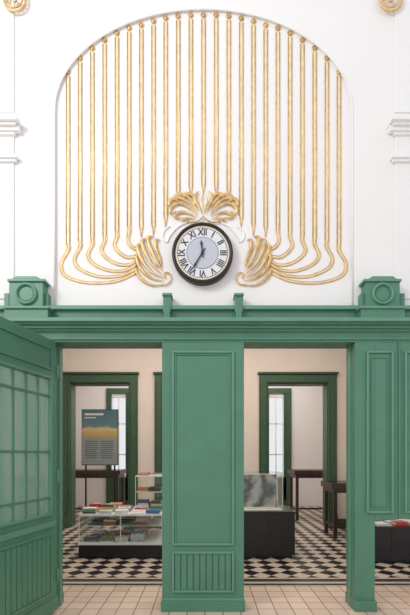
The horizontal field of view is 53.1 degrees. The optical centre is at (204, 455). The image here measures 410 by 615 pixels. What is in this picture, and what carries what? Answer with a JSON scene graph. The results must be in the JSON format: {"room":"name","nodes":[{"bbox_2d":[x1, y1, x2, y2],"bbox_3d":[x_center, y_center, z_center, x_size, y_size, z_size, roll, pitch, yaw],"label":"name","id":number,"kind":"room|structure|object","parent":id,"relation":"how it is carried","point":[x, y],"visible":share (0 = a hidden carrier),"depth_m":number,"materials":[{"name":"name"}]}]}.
{"room":"train station hall","nodes":[
{"label":"train station hall","id":0,"kind":"room"},
{"bbox_2d":[76,386,322,505],"bbox_3d":[0.000,-0.650,12.100,9.200,4.300,0.200,0,0,0],"label":"wall","id":1,"kind":"structure","parent":0,"point":[307,401],"depth_m":12.00,"materials":[{"name":"white paint"}]},
{"bbox_2d":[106,388,128,504],"bbox_3d":[-2.490,-0.235,12.023,0.780,3.430,0.165,0,0,0],"label":"window","id":2,"kind":"structure","parent":1,"relation":"in","point":[109,391],"depth_m":11.94,"materials":[{"name":"green paint"}]},
{"bbox_2d":[268,388,291,505],"bbox_3d":[2.120,-0.235,12.023,0.800,3.430,0.165,0,0,0],"label":"window","id":3,"kind":"structure","parent":1,"relation":"in","point":[287,392],"depth_m":11.94,"materials":[{"name":"green paint"}]},
{"bbox_2d":[63,349,345,518],"bbox_3d":[0.000,-0.650,8.625,9.200,4.300,0.250,0,0,0],"label":"wall","id":4,"kind":"structure","parent":0,"point":[145,362],"depth_m":8.50,"materials":[{"name":"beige paint"}]},
{"bbox_2d":[63,372,138,527],"bbox_3d":[-2.180,-0.105,8.605,1.640,3.210,0.390,0,0,0],"label":"door frame","id":5,"kind":"structure","parent":4,"relation":"attached to","point":[71,380],"depth_m":8.45,"materials":[{"name":"green paint"}]},
{"bbox_2d":[153,372,161,527],"bbox_3d":[-0.260,-0.105,8.605,1.620,3.210,0.390,0,0,0],"label":"door frame","id":6,"kind":"structure","parent":4,"relation":"in","point":[158,375],"depth_m":8.43,"materials":[{"name":"green paint"}]},
{"bbox_2d":[138,519,345,527],"bbox_3d":[0.000,1.410,8.485,9.200,0.180,0.030,0,0,0],"label":"baseboard","id":7,"kind":"structure","parent":4,"relation":"attached to","point":[339,520],"depth_m":8.47,"materials":[{"name":"green paint"}]},
{"bbox_2d":[258,372,338,527],"bbox_3d":[1.920,-0.105,8.605,1.660,3.210,0.390,0,0,0],"label":"door frame","id":8,"kind":"structure","parent":4,"relation":"attached to","point":[328,380],"depth_m":8.45,"materials":[{"name":"green paint"}]},
{"bbox_2d":[0,0,409,304],"bbox_3d":[0.000,-3.180,4.109,9.200,4.039,0.281,0,0,0],"label":"wall","id":9,"kind":"structure","parent":0,"point":[357,37],"depth_m":4.00,"materials":[{"name":"white paint"}]},
{"bbox_2d":[0,0,21,298],"bbox_3d":[-2.185,-3.356,3.919,0.831,3.688,0.118,0,0,0],"label":"pilaster","id":10,"kind":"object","parent":9,"relation":"attached to","point":[10,125],"depth_m":3.96,"materials":[{"name":"white paint"}]},
{"bbox_2d":[3,0,26,12],"bbox_3d":[-1.826,-4.372,3.940,0.230,0.230,0.027,0,0,0],"label":"rosette","id":11,"kind":"object","parent":9,"relation":"attached to","point":[14,1],"visible":1,"depth_m":3.94,"materials":[{"name":"gold metal"}]},
{"bbox_2d":[172,222,232,285],"bbox_3d":[-0.024,-1.936,3.953,0.588,0.588,0.093,0,0,0],"label":"wall clock","id":12,"kind":"object","parent":9,"relation":"attached to","point":[202,252],"visible":1,"depth_m":3.92,"materials":[{"name":"dark bronze"},{"name":"white enamel"},{"name":"black ink"}]},
{"bbox_2d":[59,12,347,285],"bbox_3d":[-0.015,-2.978,3.988,2.817,2.673,0.035,0,0,0],"label":"wall ornament","id":13,"kind":"object","parent":9,"relation":"attached to","point":[178,196],"visible":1,"depth_m":4.00,"materials":[{"name":"gold metal"}]},
{"bbox_2d":[379,0,402,12],"bbox_3d":[1.787,-4.372,3.940,0.230,0.230,0.027,0,0,0],"label":"rosette","id":14,"kind":"object","parent":9,"relation":"attached to","point":[390,1],"visible":1,"depth_m":3.94,"materials":[{"name":"gold metal"}]},
{"bbox_2d":[387,0,409,298],"bbox_3d":[2.180,-3.356,3.919,0.840,3.688,0.118,0,0,0],"label":"pilaster","id":15,"kind":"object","parent":9,"relation":"attached to","point":[398,126],"depth_m":3.96,"materials":[{"name":"white paint"}]},
{"bbox_2d":[49,506,409,614],"bbox_3d":[0.000,1.550,5.100,9.200,0.100,14.200,0,0,0],"label":"floor","id":16,"kind":"structure","parent":0,"point":[312,581],"depth_m":4.87,"materials":[{"name":"tile"}]},
{"bbox_2d":[82,409,118,506],"bbox_3d":[-2.800,0.140,10.950,0.980,2.720,0.400,0,0,0],"label":"stand","id":17,"kind":"object","parent":16,"relation":"on","point":[100,427],"visible":0.91,"depth_m":10.90,"materials":[{"name":"black paint"}]},
{"bbox_2d":[82,410,117,464],"bbox_3d":[-2.800,-0.475,10.914,0.940,1.450,0.033,0,0,0],"label":"poster","id":18,"kind":"object","parent":17,"relation":"attached to","point":[99,427],"depth_m":10.90,"materials":[{"name":"paper"}]},
{"bbox_2d":[76,469,126,517],"bbox_3d":[-2.650,0.925,9.800,1.400,1.150,0.800,0,0,0],"label":"display table","id":19,"kind":"object","parent":16,"relation":"on","point":[80,473],"visible":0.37,"depth_m":9.44,"materials":[{"name":"brown wood"}]},
{"bbox_2d":[78,505,161,557],"bbox_3d":[-1.230,1.180,6.510,1.240,0.640,1.100,0,0,0],"label":"display case","id":20,"kind":"object","parent":16,"relation":"on","point":[125,542],"visible":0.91,"depth_m":6.01,"materials":[{"name":"black paint"}]},
{"bbox_2d":[82,502,161,513],"bbox_3d":[-1.233,0.806,6.477,1.153,0.106,0.964,0,0,0],"label":"book collection","id":21,"kind":"object","parent":20,"relation":"on","point":[117,507],"visible":0.98,"depth_m":6.19},
{"bbox_2d":[135,472,161,508],"bbox_3d":[-0.890,0.575,6.780,0.460,0.568,0.400,0,0,0],"label":"acrylic riser","id":22,"kind":"object","parent":20,"relation":"on","point":[141,502],"visible":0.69,"depth_m":6.62,"materials":[{"name":"white paint"}]},
{"bbox_2d":[0,276,409,611],"bbox_3d":[0.000,-0.091,4.005,6.400,3.183,0.390,0,0,0],"label":"wall","id":23,"kind":"structure","parent":16,"relation":"on","point":[202,346],"depth_m":3.95,"materials":[{"name":"green paint"}]},
{"bbox_2d":[0,316,58,614],"bbox_3d":[-1.524,0.195,3.428,0.129,2.550,1.044,0,0,13],"label":"door","id":24,"kind":"structure","parent":23,"relation":"in","point":[27,544],"depth_m":3.52,"materials":[{"name":"green paint"}]},
{"bbox_2d":[244,505,295,557],"bbox_3d":[0.780,1.163,6.360,1.080,0.675,0.800,0,0,0],"label":"plinth","id":25,"kind":"object","parent":16,"relation":"on","point":[267,534],"visible":0.64,"depth_m":5.97,"materials":[{"name":"black paint"}]},
{"bbox_2d":[244,471,282,510],"bbox_3d":[0.765,0.542,6.350,0.770,0.564,0.600,0,0,0],"label":"display case","id":26,"kind":"object","parent":25,"relation":"on","point":[260,490],"visible":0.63,"depth_m":6.25,"materials":[{"name":"grey marble"},{"name":"clear glass"}]},
{"bbox_2d":[287,469,322,519],"bbox_3d":[2.700,0.925,9.800,1.300,1.150,0.800,0,0,0],"label":"display table","id":27,"kind":"object","parent":16,"relation":"on","point":[293,473],"visible":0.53,"depth_m":9.45,"materials":[{"name":"brown wood"}]},
{"bbox_2d":[321,481,345,538],"bbox_3d":[2.805,1.000,7.650,1.090,1.000,0.700,0,0,0],"label":"display table","id":28,"kind":"object","parent":16,"relation":"on","point":[335,487],"visible":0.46,"depth_m":7.38,"materials":[{"name":"brown wood"}]},
{"bbox_2d":[375,525,409,561],"bbox_3d":[2.870,1.170,6.050,1.080,0.660,0.720,0,0,0],"label":"plinth","id":29,"kind":"object","parent":16,"relation":"on","point":[392,543],"visible":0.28,"depth_m":5.70,"materials":[{"name":"black paint"}]},
{"bbox_2d":[375,519,409,525],"bbox_3d":[2.881,0.967,6.019,0.898,0.064,0.540,0,0,0],"label":"book stack","id":30,"kind":"object","parent":29,"relation":"on","point":[379,522],"visible":0.87,"depth_m":5.84,"materials":[{"name":"multicoloured paper"}]}
]}

